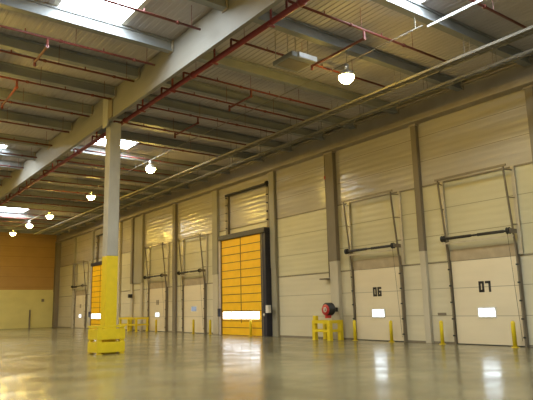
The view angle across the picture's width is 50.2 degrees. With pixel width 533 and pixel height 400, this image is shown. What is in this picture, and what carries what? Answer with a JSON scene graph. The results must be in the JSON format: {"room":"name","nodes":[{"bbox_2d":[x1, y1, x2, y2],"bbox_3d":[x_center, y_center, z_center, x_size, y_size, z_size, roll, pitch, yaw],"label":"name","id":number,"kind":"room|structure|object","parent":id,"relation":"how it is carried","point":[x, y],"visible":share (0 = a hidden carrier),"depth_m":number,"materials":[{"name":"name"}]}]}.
{"room":"distribution center","nodes":[
{"label":"distribution center","id":0,"kind":"room"},
{"bbox_2d":[0,232,56,328],"bbox_3d":[-37.536,7.205,54.193,35.300,10.900,0.300,7,-13,-36],"label":"wall","id":1,"kind":"structure","parent":0,"point":[27,261],"depth_m":62.27,"materials":[{"name":"brown paint"}]},
{"bbox_2d":[0,327,532,399],"bbox_3d":[-15.303,6.660,23.912,35.600,0.300,74.600,7,-13,-36],"label":"floor","id":2,"kind":"structure","parent":0,"point":[48,363],"depth_m":14.94,"materials":[{"name":"concrete"}]},
{"bbox_2d":[52,242,60,326],"bbox_3d":[-23.516,9.427,63.718,0.530,9.410,0.580,7,-13,-36],"label":"wall column","id":3,"kind":"structure","parent":2,"relation":"on","point":[57,244],"depth_m":63.55,"materials":[{"name":"brown paint"}]},
{"bbox_2d":[71,237,76,327],"bbox_3d":[-20.225,8.580,59.648,0.230,9.410,0.480,7,-13,-36],"label":"wall column","id":4,"kind":"structure","parent":2,"relation":"on","point":[75,238],"depth_m":59.58,"materials":[{"name":"green paint"}]},
{"bbox_2d":[89,231,94,311],"bbox_3d":[-17.055,7.719,55.489,0.230,9.410,0.480,7,-13,-36],"label":"wall column","id":5,"kind":"structure","parent":2,"relation":"on","point":[93,232],"depth_m":55.88,"materials":[{"name":"green paint"}]},
{"bbox_2d":[87,325,124,354],"bbox_3d":[-6.203,5.400,22.055,1.110,1.060,1.030,7,-13,-36],"label":"guard","id":6,"kind":"object","parent":2,"relation":"on","point":[99,334],"visible":0.81,"depth_m":21.67,"materials":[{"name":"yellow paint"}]},
{"bbox_2d":[100,96,120,353],"bbox_3d":[-6.190,0.797,22.750,0.640,10.360,1.030,7,-13,-36],"label":"column","id":7,"kind":"structure","parent":2,"relation":"on","point":[108,316],"depth_m":22.82,"materials":[{"name":"yellow paint"}]},
{"bbox_2d":[0,0,282,198],"bbox_3d":[-10.836,-2.636,29.241,0.140,1.190,73.960,7,-13,-36],"label":"roof beam","id":8,"kind":"structure","parent":7,"relation":"on","point":[217,27],"depth_m":19.86,"materials":[{"name":"concrete"}]},
{"bbox_2d":[0,147,35,160],"bbox_3d":[-17.588,-2.979,28.752,11.280,0.430,0.320,7,-13,-36],"label":"purlin","id":9,"kind":"object","parent":8,"relation":"attached to","point":[5,150],"visible":0.9,"depth_m":31.49,"materials":[{"name":"grey metal"}]},
{"bbox_2d":[0,229,60,235],"bbox_3d":[-27.482,3.239,60.446,11.150,0.430,0.320,7,-13,-36],"label":"purlin","id":10,"kind":"object","parent":8,"relation":"attached to","point":[1,230],"visible":0.73,"depth_m":61.58,"materials":[{"name":"grey metal"}]},
{"bbox_2d":[0,226,68,232],"bbox_3d":[-25.927,2.817,58.406,11.150,0.430,0.320,7,-13,-36],"label":"purlin","id":11,"kind":"object","parent":8,"relation":"attached to","point":[1,227],"visible":0.71,"depth_m":59.30,"materials":[{"name":"grey metal"}]},
{"bbox_2d":[0,221,76,229],"bbox_3d":[-24.312,2.378,56.287,11.150,0.430,0.320,7,-13,-36],"label":"purlin","id":12,"kind":"object","parent":8,"relation":"attached to","point":[1,222],"visible":0.71,"depth_m":57.11,"materials":[{"name":"grey metal"}]},
{"bbox_2d":[0,216,86,226],"bbox_3d":[-22.697,1.940,54.168,11.150,0.430,0.320,7,-13,-36],"label":"purlin","id":13,"kind":"object","parent":8,"relation":"attached to","point":[2,218],"visible":0.63,"depth_m":54.76,"materials":[{"name":"grey metal"}]},
{"bbox_2d":[0,211,95,222],"bbox_3d":[-21.082,1.502,52.049,11.150,0.430,0.320,7,-13,-36],"label":"purlin","id":14,"kind":"object","parent":8,"relation":"attached to","point":[80,219],"visible":0.83,"depth_m":52.21,"materials":[{"name":"grey metal"}]},
{"bbox_2d":[1,201,103,214],"bbox_3d":[-18.151,0.706,48.204,11.150,0.430,0.320,7,-13,-36],"label":"purlin","id":15,"kind":"object","parent":8,"relation":"attached to","point":[9,204],"visible":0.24,"depth_m":47.94,"materials":[{"name":"grey metal"}]},
{"bbox_2d":[0,61,115,98],"bbox_3d":[-10.650,-4.863,19.649,11.280,0.430,0.320,7,-13,-36],"label":"purlin","id":16,"kind":"object","parent":8,"relation":"attached to","point":[7,69],"visible":0.97,"depth_m":21.54,"materials":[{"name":"grey metal"}]},
{"bbox_2d":[0,195,127,211],"bbox_3d":[-16.536,0.267,46.085,11.150,0.430,0.320,7,-13,-36],"label":"purlin","id":17,"kind":"object","parent":8,"relation":"attached to","point":[16,198],"visible":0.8,"depth_m":45.67,"materials":[{"name":"grey metal"}]},
{"bbox_2d":[0,33,139,79],"bbox_3d":[-9.304,-5.228,17.883,11.280,0.430,0.320,7,-13,-36],"label":"purlin","id":18,"kind":"object","parent":8,"relation":"attached to","point":[8,42],"visible":1,"depth_m":19.62,"materials":[{"name":"grey metal"}]},
{"bbox_2d":[8,189,140,206],"bbox_3d":[-14.921,-0.171,43.967,11.150,0.430,0.320,7,-13,-36],"label":"purlin","id":19,"kind":"object","parent":8,"relation":"attached to","point":[25,192],"visible":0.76,"depth_m":43.52,"materials":[{"name":"grey metal"}]},
{"bbox_2d":[18,182,155,201],"bbox_3d":[-13.306,-0.610,41.848,11.150,0.430,0.320,7,-13,-36],"label":"purlin","id":20,"kind":"object","parent":8,"relation":"attached to","point":[36,185],"visible":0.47,"depth_m":41.32,"materials":[{"name":"grey metal"}]},
{"bbox_2d":[29,174,171,195],"bbox_3d":[-11.691,-1.048,39.729,11.150,0.430,0.320,7,-13,-36],"label":"purlin","id":21,"kind":"object","parent":8,"relation":"attached to","point":[50,178],"visible":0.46,"depth_m":39.27,"materials":[{"name":"grey metal"}]},
{"bbox_2d":[40,166,189,189],"bbox_3d":[-10.076,-1.486,37.610,11.150,0.430,0.320,7,-13,-36],"label":"purlin","id":22,"kind":"object","parent":8,"relation":"attached to","point":[60,169],"visible":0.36,"depth_m":37.15,"materials":[{"name":"grey metal"}]},
{"bbox_2d":[53,156,208,182],"bbox_3d":[-8.461,-1.925,35.491,11.150,0.430,0.320,7,-13,-36],"label":"purlin","id":23,"kind":"object","parent":8,"relation":"attached to","point":[189,176],"visible":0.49,"depth_m":35.47,"materials":[{"name":"grey metal"}]},
{"bbox_2d":[69,145,230,174],"bbox_3d":[-6.846,-2.363,33.372,11.150,0.430,0.320,7,-13,-36],"label":"purlin","id":24,"kind":"object","parent":8,"relation":"attached to","point":[209,168],"visible":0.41,"depth_m":33.53,"materials":[{"name":"grey metal"}]},
{"bbox_2d":[93,128,263,162],"bbox_3d":[-4.692,-2.948,30.547,11.150,0.430,0.320,7,-13,-36],"label":"purlin","id":25,"kind":"object","parent":8,"relation":"attached to","point":[125,135],"visible":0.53,"depth_m":30.42,"materials":[{"name":"grey metal"}]},
{"bbox_2d":[114,112,292,152],"bbox_3d":[-3.077,-3.386,28.428,11.150,0.430,0.320,7,-13,-36],"label":"purlin","id":26,"kind":"object","parent":8,"relation":"attached to","point":[149,121],"visible":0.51,"depth_m":28.15,"materials":[{"name":"grey metal"}]},
{"bbox_2d":[189,0,227,12],"bbox_3d":[-5.715,-6.202,13.175,11.280,0.430,0.320,7,-13,-36],"label":"purlin","id":27,"kind":"object","parent":8,"relation":"attached to","point":[221,5],"visible":1,"depth_m":16.24,"materials":[{"name":"grey metal"}]},
{"bbox_2d":[138,94,324,140],"bbox_3d":[-1.522,-3.808,26.388,11.150,0.430,0.320,7,-13,-36],"label":"purlin","id":28,"kind":"object","parent":8,"relation":"attached to","point":[172,104],"visible":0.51,"depth_m":26.00,"materials":[{"name":"grey metal"}]},
{"bbox_2d":[162,76,356,129],"bbox_3d":[-0.176,-4.174,24.622,11.150,0.430,0.320,7,-13,-36],"label":"purlin","id":29,"kind":"object","parent":8,"relation":"attached to","point":[192,86],"visible":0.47,"depth_m":24.29,"materials":[{"name":"grey metal"}]},
{"bbox_2d":[198,51,398,114],"bbox_3d":[1.409,-4.604,22.543,11.150,0.430,0.320,7,-13,-36],"label":"purlin","id":30,"kind":"object","parent":8,"relation":"attached to","point":[228,62],"visible":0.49,"depth_m":22.11,"materials":[{"name":"grey metal"}]},
{"bbox_2d":[253,11,463,91],"bbox_3d":[3.413,-5.148,19.914,11.150,0.430,0.320,7,-13,-36],"label":"purlin","id":31,"kind":"object","parent":8,"relation":"attached to","point":[287,25],"visible":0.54,"depth_m":19.43,"materials":[{"name":"grey metal"}]},
{"bbox_2d":[371,0,532,67],"bbox_3d":[5.147,-5.619,17.638,11.150,0.430,0.320,7,-13,-36],"label":"purlin","id":32,"kind":"object","parent":8,"relation":"attached to","point":[422,13],"visible":0.78,"depth_m":18.06,"materials":[{"name":"grey metal"}]},
{"bbox_2d":[116,222,122,327],"bbox_3d":[-12.988,6.615,50.152,0.230,9.410,0.480,7,-13,-36],"label":"wall column","id":33,"kind":"structure","parent":2,"relation":"on","point":[120,223],"depth_m":50.06,"materials":[{"name":"metal"}]},
{"bbox_2d":[130,218,134,329],"bbox_3d":[-11.342,6.169,47.994,0.230,9.410,0.440,7,-13,-36],"label":"wall column","id":34,"kind":"structure","parent":2,"relation":"on","point":[132,219],"depth_m":47.97,"materials":[{"name":"brown paint"}]},
{"bbox_2d":[119,317,148,331],"bbox_3d":[-10.605,9.894,45.364,1.120,1.080,3.320,7,-13,-36],"label":"guard","id":35,"kind":"object","parent":2,"relation":"on","point":[128,324],"visible":0.92,"depth_m":44.42,"materials":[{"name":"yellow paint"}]},
{"bbox_2d":[139,214,144,330],"bbox_3d":[-10.176,5.852,46.464,0.230,9.410,0.380,7,-13,-36],"label":"wall column","id":36,"kind":"structure","parent":2,"relation":"on","point":[142,215],"depth_m":46.41,"materials":[{"name":"green paint"}]},
{"bbox_2d":[172,203,177,331],"bbox_3d":[-6.790,4.933,42.022,0.230,9.410,0.520,7,-13,-36],"label":"wall column","id":37,"kind":"structure","parent":2,"relation":"on","point":[175,206],"depth_m":41.93,"materials":[{"name":"brown paint"}]},
{"bbox_2d":[211,190,218,333],"bbox_3d":[-3.345,3.998,37.502,0.230,9.410,0.700,7,-13,-36],"label":"wall column","id":38,"kind":"structure","parent":2,"relation":"on","point":[215,194],"depth_m":37.43,"materials":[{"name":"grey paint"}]},
{"bbox_2d":[267,171,279,336],"bbox_3d":[0.411,2.978,32.574,0.230,9.410,0.540,7,-13,-36],"label":"wall column","id":39,"kind":"structure","parent":2,"relation":"on","point":[271,175],"depth_m":32.47,"materials":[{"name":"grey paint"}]},
{"bbox_2d":[312,320,343,340],"bbox_3d":[2.960,6.286,27.556,0.920,0.930,1.270,7,-13,-36],"label":"guard","id":40,"kind":"object","parent":2,"relation":"on","point":[327,330],"visible":0.99,"depth_m":27.27,"materials":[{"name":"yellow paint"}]},
{"bbox_2d":[323,151,343,338],"bbox_3d":[3.374,2.167,28.654,0.270,9.410,0.660,7,-13,-36],"label":"wall column","id":41,"kind":"structure","parent":2,"relation":"on","point":[329,157],"depth_m":28.60,"materials":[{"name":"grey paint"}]},
{"bbox_2d":[56,57,532,241],"bbox_3d":[-1.728,-1.594,35.967,0.480,0.910,73.960,7,-13,-36],"label":"beam","id":42,"kind":"structure","parent":41,"relation":"on","point":[512,78],"depth_m":27.57,"materials":[{"name":"paint"}]},
{"bbox_3d":[8.467,-6.520,13.283,11.150,0.430,0.320,7,-13,-36],"label":"purlin","id":43,"kind":"object","parent":42,"relation":"attached to","visible":0},
{"bbox_2d":[8,16,422,230],"bbox_3d":[-8.889,-1.690,34.538,0.024,0.424,55.708,7,-13,-36],"label":"conduit","id":44,"kind":"object","parent":43,"relation":"hanging from","point":[414,16],"visible":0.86,"depth_m":22.60,"materials":[{"name":"metal"}]},
{"bbox_2d":[145,160,155,172],"bbox_3d":[-6.336,-1.827,31.101,0.550,0.700,0.550,7,-13,-36],"label":"lamp","id":45,"kind":"object","parent":44,"relation":"hanging from","point":[150,168],"visible":1,"depth_m":30.92,"materials":[{"name":"metal"}]},
{"bbox_2d":[338,64,354,83],"bbox_3d":[2.696,-4.279,19.252,0.550,0.700,0.550,7,-13,-36],"label":"lamp","id":46,"kind":"object","parent":44,"relation":"hanging from","point":[346,76],"visible":1,"depth_m":19.07,"materials":[{"name":"glass"}]},
{"bbox_2d":[34,25,532,234],"bbox_3d":[-5.819,-1.598,34.761,0.380,0.664,59.000,7,-13,-36],"label":"cable tray","id":47,"kind":"object","parent":43,"relation":"hanging from","point":[525,32],"visible":0.92,"depth_m":22.73,"materials":[{"name":"metal"}]},
{"bbox_2d":[51,48,532,234],"bbox_3d":[-4.538,-1.490,35.715,0.260,0.584,59.000,7,-13,-36],"label":"cable tray","id":48,"kind":"object","parent":43,"relation":"hanging from","point":[529,52],"visible":0.89,"depth_m":24.75,"materials":[{"name":"metal"}]},
{"bbox_2d":[427,0,483,27],"bbox_3d":[6.696,-5.854,14.280,0.055,0.484,6.500,7,-13,-36],"label":"lighting trunking","id":49,"kind":"object","parent":43,"relation":"hanging from","point":[477,1],"visible":1,"depth_m":16.01,"materials":[{"name":"metal"}]},
{"bbox_2d":[324,160,329,277],"bbox_3d":[3.112,0.755,29.230,0.180,6.410,0.180,7,-13,-36],"label":"pipe","id":50,"kind":"object","parent":41,"relation":"attached to","point":[324,160],"visible":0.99,"depth_m":29.18,"materials":[{"name":"metal"}]},
{"bbox_2d":[322,303,337,317],"bbox_3d":[3.119,5.362,27.671,0.820,0.740,0.620,7,-13,-36],"label":"hose reel","id":51,"kind":"object","parent":41,"relation":"attached to","point":[328,309],"visible":1,"depth_m":27.43,"materials":[{"name":"red metal"}]},
{"bbox_2d":[389,320,394,341],"bbox_3d":[5.418,5.699,24.741,0.260,0.925,0.256,7,-13,-36],"label":"bollard","id":52,"kind":"object","parent":2,"relation":"on","point":[390,321],"visible":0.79,"depth_m":24.68,"materials":[{"name":"yellow metal"}]},
{"bbox_2d":[408,124,433,342],"bbox_3d":[6.632,1.289,24.413,0.230,9.410,0.360,7,-13,-36],"label":"wall column","id":53,"kind":"structure","parent":2,"relation":"on","point":[419,204],"depth_m":24.32,"materials":[{"name":"brown paint"}]},
{"bbox_2d":[439,321,444,343],"bbox_3d":[6.986,5.273,22.685,0.260,0.925,0.256,7,-13,-36],"label":"bollard","id":54,"kind":"object","parent":2,"relation":"on","point":[440,322],"visible":0.98,"depth_m":22.63,"materials":[{"name":"yellow metal"}]},
{"bbox_2d":[511,321,518,347],"bbox_3d":[8.816,4.776,20.284,0.260,0.925,0.256,7,-13,-36],"label":"bollard","id":55,"kind":"object","parent":2,"relation":"on","point":[513,328],"visible":1,"depth_m":20.23,"materials":[{"name":"yellow metal"}]},
{"bbox_2d":[523,84,532,161],"bbox_3d":[9.832,0.420,20.214,0.230,9.410,0.380,7,-13,-36],"label":"wall column","id":56,"kind":"structure","parent":2,"relation":"on","point":[528,90],"depth_m":20.88,"materials":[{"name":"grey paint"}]},
{"bbox_2d":[0,0,532,222],"bbox_3d":[-15.566,-4.343,25.989,35.600,1.100,74.600,7,-13,-36],"label":"ceiling","id":57,"kind":"structure","parent":0,"point":[377,18],"depth_m":20.91,"materials":[{"name":"metal"}]},
{"bbox_2d":[0,160,22,169],"bbox_3d":[-19.203,-2.541,30.871,11.280,0.430,0.320,7,-13,-36],"label":"purlin","id":58,"kind":"object","parent":57,"relation":"hanging from","point":[2,162],"visible":0.93,"depth_m":33.78,"materials":[{"name":"grey metal"}]},
{"bbox_2d":[0,207,30,212],"bbox_3d":[-22.044,0.654,49.325,2.870,0.240,2.900,7,-13,-36],"label":"window","id":59,"kind":"structure","parent":57,"relation":"attached to","point":[1,208],"depth_m":50.44,"materials":[{"name":"white glass"}]},
{"bbox_2d":[0,133,49,149],"bbox_3d":[-15.973,-3.418,26.633,11.280,0.430,0.320,7,-13,-36],"label":"purlin","id":60,"kind":"object","parent":57,"relation":"hanging from","point":[2,135],"visible":0.83,"depth_m":29.15,"materials":[{"name":"grey metal"}]},
{"bbox_2d":[0,133,51,145],"bbox_3d":[-14.885,-3.513,25.444,10.400,0.745,0.110,7,-13,-36],"label":"pipe","id":61,"kind":"object","parent":57,"relation":"hanging from","point":[46,133],"visible":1,"depth_m":27.75,"materials":[{"name":"metal"}]},
{"bbox_2d":[0,110,68,132],"bbox_3d":[-13.329,-3.935,23.403,10.400,0.745,0.110,7,-13,-36],"label":"pipe","id":62,"kind":"object","parent":57,"relation":"hanging from","point":[28,125],"visible":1,"depth_m":25.42,"materials":[{"name":"red metal"}]},
{"bbox_2d":[0,109,72,131],"bbox_3d":[-13.820,-4.002,23.808,11.280,0.430,0.320,7,-13,-36],"label":"purlin","id":63,"kind":"object","parent":57,"relation":"hanging from","point":[16,117],"visible":1,"depth_m":26.10,"materials":[{"name":"grey metal"}]},
{"bbox_2d":[1,206,81,212],"bbox_3d":[-18.293,0.584,46.082,7.190,0.980,0.110,7,-13,-36],"label":"pipe","id":64,"kind":"object","parent":57,"relation":"hanging from","point":[1,206],"visible":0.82,"depth_m":46.12,"materials":[{"name":"red metal"}]},
{"bbox_2d":[0,90,89,116],"bbox_3d":[-11.744,-4.365,21.324,10.400,0.745,0.110,7,-13,-36],"label":"pipe","id":65,"kind":"object","parent":57,"relation":"hanging from","point":[11,102],"visible":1,"depth_m":23.27,"materials":[{"name":"red metal"}]},
{"bbox_2d":[0,200,93,208],"bbox_3d":[-16.678,0.145,43.964,7.190,0.980,0.110,7,-13,-36],"label":"pipe","id":66,"kind":"object","parent":57,"relation":"hanging from","point":[0,200],"visible":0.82,"depth_m":43.77,"materials":[{"name":"red metal"}]},
{"bbox_2d":[0,67,111,99],"bbox_3d":[-10.279,-4.763,19.401,10.400,0.745,0.110,7,-13,-36],"label":"pipe","id":67,"kind":"object","parent":57,"relation":"hanging from","point":[10,78],"visible":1,"depth_m":21.13,"materials":[{"name":"red metal"}]},
{"bbox_2d":[1,81,18,108],"bbox_3d":[-9.564,-3.886,21.170,0.110,0.375,2.285,7,-13,-36],"label":"pipe","id":68,"kind":"object","parent":67,"relation":"hanging from","point":[16,86],"visible":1,"depth_m":20.95,"materials":[{"name":"red metal"}]},
{"bbox_2d":[9,190,103,202],"bbox_3d":[-15.063,-0.293,41.845,7.190,0.980,0.110,7,-13,-36],"label":"pipe","id":69,"kind":"object","parent":57,"relation":"hanging from","point":[17,190],"visible":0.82,"depth_m":41.47,"materials":[{"name":"metal"}]},
{"bbox_2d":[0,45,133,81],"bbox_3d":[-8.993,-5.112,17.714,10.400,0.745,0.110,7,-13,-36],"label":"pipe","id":70,"kind":"object","parent":57,"relation":"hanging from","point":[3,51],"visible":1,"depth_m":19.30,"materials":[{"name":"red metal"}]},
{"bbox_2d":[19,184,119,196],"bbox_3d":[-13.448,-0.732,39.726,7.190,0.980,0.110,7,-13,-36],"label":"pipe","id":71,"kind":"object","parent":57,"relation":"hanging from","point":[64,184],"visible":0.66,"depth_m":39.11,"materials":[{"name":"metal"}]},
{"bbox_2d":[0,25,154,65],"bbox_3d":[-7.976,-5.388,16.380,10.400,0.745,0.110,7,-13,-36],"label":"pipe","id":72,"kind":"object","parent":57,"relation":"hanging from","point":[1,26],"visible":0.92,"depth_m":17.75,"materials":[{"name":"metal"}]},
{"bbox_2d":[33,39,48,66],"bbox_3d":[-7.046,-4.585,17.785,0.110,0.375,1.435,7,-13,-36],"label":"pipe","id":73,"kind":"object","parent":72,"relation":"hanging from","point":[47,40],"visible":1,"depth_m":17.63,"materials":[{"name":"red metal"}]},
{"bbox_2d":[30,173,136,190],"bbox_3d":[-11.833,-1.170,37.607,7.190,0.980,0.110,7,-13,-36],"label":"pipe","id":74,"kind":"object","parent":57,"relation":"hanging from","point":[39,173],"visible":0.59,"depth_m":37.16,"materials":[{"name":"metal"}]},
{"bbox_2d":[43,168,152,183],"bbox_3d":[-10.218,-1.609,35.488,7.190,0.980,0.110,7,-13,-36],"label":"pipe","id":75,"kind":"object","parent":57,"relation":"hanging from","point":[92,168],"visible":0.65,"depth_m":35.04,"materials":[{"name":"metal"}]},
{"bbox_2d":[53,0,150,25],"bbox_3d":[-4.499,-6.000,16.290,2.270,0.240,3.100,7,-13,-36],"label":"window","id":76,"kind":"structure","parent":57,"relation":"attached to","point":[100,9],"depth_m":17.34,"materials":[{"name":"white glass"}]},
{"bbox_2d":[89,138,137,149],"bbox_3d":[-7.888,-3.266,30.343,2.370,0.240,2.700,7,-13,-36],"label":"window","id":77,"kind":"structure","parent":57,"relation":"attached to","point":[124,145],"depth_m":31.31,"materials":[{"name":"white glass"}]},
{"bbox_2d":[57,152,172,175],"bbox_3d":[-8.603,-2.047,33.369,7.190,0.980,0.110,7,-13,-36],"label":"pipe","id":78,"kind":"object","parent":57,"relation":"hanging from","point":[123,168],"visible":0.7,"depth_m":32.73,"materials":[{"name":"metal"}]},
{"bbox_2d":[73,148,193,166],"bbox_3d":[-6.988,-2.486,31.250,7.190,0.980,0.110,7,-13,-36],"label":"pipe","id":79,"kind":"object","parent":57,"relation":"hanging from","point":[74,149],"visible":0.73,"depth_m":31.19,"materials":[{"name":"metal"}]},
{"bbox_2d":[102,0,200,30],"bbox_3d":[-6.152,-5.884,13.986,10.400,0.745,0.110,7,-13,-36],"label":"pipe","id":80,"kind":"object","parent":57,"relation":"hanging from","point":[108,1],"visible":1,"depth_m":16.09,"materials":[{"name":"metal"}]},
{"bbox_2d":[91,135,217,156],"bbox_3d":[-5.432,-2.908,29.210,7.190,0.980,0.110,7,-13,-36],"label":"pipe","id":81,"kind":"object","parent":57,"relation":"hanging from","point":[190,151],"visible":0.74,"depth_m":29.33,"materials":[{"name":"metal"}]},
{"bbox_2d":[0,0,309,206],"bbox_3d":[-8.121,-3.266,26.407,0.720,1.190,65.900,7,-13,-36],"label":"pipe","id":82,"kind":"object","parent":57,"relation":"hanging from","point":[299,3],"visible":0.8,"depth_m":19.31,"materials":[{"name":"red metal"}]},
{"bbox_2d":[113,118,246,144],"bbox_3d":[-3.847,-3.338,27.131,7.190,0.980,0.110,7,-13,-36],"label":"pipe","id":83,"kind":"object","parent":57,"relation":"hanging from","point":[173,131],"visible":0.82,"depth_m":26.80,"materials":[{"name":"metal"}]},
{"bbox_2d":[137,104,275,132],"bbox_3d":[-2.382,-3.736,25.208,7.190,0.980,0.110,7,-13,-36],"label":"pipe","id":84,"kind":"object","parent":57,"relation":"hanging from","point":[168,110],"visible":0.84,"depth_m":24.89,"materials":[{"name":"red metal"}]},
{"bbox_2d":[161,78,303,120],"bbox_3d":[-1.096,-4.085,23.521,7.190,0.980,0.110,7,-13,-36],"label":"pipe","id":85,"kind":"object","parent":57,"relation":"hanging from","point":[162,88],"visible":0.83,"depth_m":23.15,"materials":[{"name":"red metal"}]},
{"bbox_2d":[182,71,329,109],"bbox_3d":[-0.079,-4.361,22.187,7.190,0.980,0.110,7,-13,-36],"label":"pipe","id":86,"kind":"object","parent":57,"relation":"hanging from","point":[183,72],"visible":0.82,"depth_m":21.82,"materials":[{"name":"red metal"}]},
{"bbox_2d":[228,90,252,110],"bbox_3d":[-1.044,-3.875,22.310,0.110,0.375,1.585,7,-13,-36],"label":"pipe","id":87,"kind":"object","parent":86,"relation":"hanging from","point":[250,96],"visible":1,"depth_m":22.25,"materials":[{"name":"red metal"}]},
{"bbox_2d":[273,33,316,72],"bbox_3d":[0.900,-4.964,18.495,1.000,1.210,1.060,7,-13,-36],"label":"heater","id":88,"kind":"object","parent":57,"relation":"hanging from","point":[293,61],"visible":0.96,"depth_m":18.23,"materials":[{"name":"grey metal"}]},
{"bbox_2d":[277,58,309,70],"bbox_3d":[0.864,-4.374,18.410,0.850,0.020,0.640,7,-13,-36],"label":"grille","id":89,"kind":"object","parent":88,"relation":"attached to","point":[293,64],"depth_m":18.36,"materials":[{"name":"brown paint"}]},
{"bbox_2d":[230,34,384,86],"bbox_3d":[1.746,-4.856,19.793,7.190,0.980,0.110,7,-13,-36],"label":"pipe","id":90,"kind":"object","parent":57,"relation":"hanging from","point":[231,39],"visible":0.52,"depth_m":18.80,"materials":[{"name":"red metal"}]},
{"bbox_2d":[285,0,445,61],"bbox_3d":[3.390,-5.303,17.635,7.190,0.980,0.110,7,-13,-36],"label":"pipe","id":91,"kind":"object","parent":57,"relation":"hanging from","point":[286,1],"visible":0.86,"depth_m":17.27,"materials":[{"name":"metal"}]},
{"bbox_2d":[310,31,365,69],"bbox_3d":[2.237,-4.734,18.170,0.110,0.375,2.485,7,-13,-36],"label":"pipe","id":92,"kind":"object","parent":91,"relation":"hanging from","point":[363,37],"visible":0.9,"depth_m":17.99,"materials":[{"name":"red metal"}]},
{"bbox_2d":[469,0,526,27],"bbox_3d":[5.125,-5.774,15.359,7.190,0.980,0.110,7,-13,-36],"label":"pipe","id":93,"kind":"object","parent":57,"relation":"hanging from","point":[479,4],"visible":0.79,"depth_m":16.48,"materials":[{"name":"metal"}]},
{"bbox_2d":[58,90,532,344],"bbox_3d":[-1.296,2.791,35.389,0.300,10.900,74.000,7,-13,-36],"label":"wall","id":94,"kind":"structure","parent":0,"point":[493,132],"depth_m":27.11,"materials":[{"name":"beige metal"}]},
{"bbox_2d":[71,260,88,327],"bbox_3d":[-18.921,9.532,57.386,0.620,6.640,3.540,7,-13,-36],"label":"door","id":95,"kind":"structure","parent":94,"relation":"in","point":[80,302],"depth_m":57.22,"materials":[{"name":"beige metal"}]},
{"bbox_2d":[88,233,102,328],"bbox_3d":[-15.121,7.369,52.569,0.630,8.926,5.310,7,-13,-36],"label":"door","id":96,"kind":"structure","parent":94,"relation":"in","point":[96,268],"depth_m":53.41,"materials":[{"name":"yellow metal"}]},
{"bbox_2d":[91,265,101,328],"bbox_3d":[-15.313,8.894,52.387,0.030,5.830,4.230,7,-13,-36],"label":"curtain","id":97,"kind":"object","parent":96,"relation":"hanging from","point":[96,270],"depth_m":53.19,"materials":[{"name":"plastic"}]},
{"bbox_2d":[133,217,140,283],"bbox_3d":[-10.727,4.201,47.596,0.090,5.500,1.500,7,-13,-36],"label":"board","id":98,"kind":"object","parent":94,"relation":"attached to","point":[137,225],"visible":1,"depth_m":47.64,"materials":[{"name":"green paint"}]},
{"bbox_2d":[143,242,168,331],"bbox_3d":[-8.561,6.719,43.794,0.620,6.640,3.390,7,-13,-36],"label":"door","id":99,"kind":"structure","parent":94,"relation":"in","point":[157,301],"depth_m":43.53,"materials":[{"name":"beige metal"}]},
{"bbox_2d":[177,233,207,333],"bbox_3d":[-5.206,5.808,39.392,0.620,6.640,3.390,7,-13,-36],"label":"door","id":100,"kind":"structure","parent":94,"relation":"in","point":[194,296],"depth_m":39.22,"materials":[{"name":"beige metal"}]},
{"bbox_2d":[218,181,272,336],"bbox_3d":[-1.333,3.625,34.481,0.630,8.926,5.310,7,-13,-36],"label":"door","id":101,"kind":"structure","parent":94,"relation":"in","point":[245,292],"depth_m":33.93,"materials":[{"name":"yellow metal"}]},
{"bbox_2d":[222,234,261,335],"bbox_3d":[-1.525,5.151,34.299,0.030,5.830,4.230,7,-13,-36],"label":"curtain","id":102,"kind":"object","parent":101,"relation":"hanging from","point":[241,256],"depth_m":34.21,"materials":[{"name":"plastic"}]},
{"bbox_2d":[62,161,532,266],"bbox_3d":[-1.460,1.656,35.499,0.038,0.060,74.000,7,-13,-36],"label":"trim","id":103,"kind":"structure","parent":94,"relation":"attached to","point":[531,161],"depth_m":27.01,"materials":[{"name":"metal"}]},
{"bbox_2d":[64,327,532,346],"bbox_3d":[-1.304,8.095,34.285,0.033,0.070,74.000,7,-13,-36],"label":"baseboard","id":104,"kind":"structure","parent":94,"relation":"attached to","point":[64,327],"depth_m":28.83,"materials":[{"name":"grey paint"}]},
{"bbox_2d":[65,254,532,296],"bbox_3d":[-1.375,4.928,34.886,0.024,0.040,74.000,7,-13,-36],"label":"trim","id":105,"kind":"structure","parent":94,"relation":"attached to","point":[523,254],"depth_m":26.87,"materials":[{"name":"metal"}]},
{"bbox_2d":[341,189,407,341],"bbox_3d":[4.873,3.072,26.169,0.620,6.640,3.340,7,-13,-36],"label":"door","id":106,"kind":"structure","parent":94,"relation":"in","point":[378,295],"depth_m":25.93,"materials":[{"name":"beige metal"}]},
{"bbox_2d":[434,163,528,346],"bbox_3d":[8.151,2.182,21.869,0.620,6.640,3.300,7,-13,-36],"label":"door","id":107,"kind":"structure","parent":94,"relation":"in","point":[487,295],"depth_m":21.63,"materials":[{"name":"beige metal"}]},
{"bbox_3d":[-20.143,-3.676,22.362,0.500,1.260,73.960,7,-13,-36],"label":"roof beam","id":108,"kind":"structure","parent":0,"visible":0},
{"bbox_2d":[0,87,92,115],"bbox_3d":[-12.205,-4.441,21.689,11.280,0.430,0.320,7,-13,-36],"label":"purlin","id":109,"kind":"object","parent":108,"relation":"attached to","point":[17,96],"visible":0.97,"depth_m":23.81,"materials":[{"name":"grey metal"}]},
{"bbox_2d":[0,0,173,54],"bbox_3d":[-7.719,-5.659,15.803,11.280,0.430,0.320,7,-13,-36],"label":"purlin","id":110,"kind":"object","parent":108,"relation":"attached to","point":[34,8],"visible":1,"depth_m":17.39,"materials":[{"name":"grey metal"}]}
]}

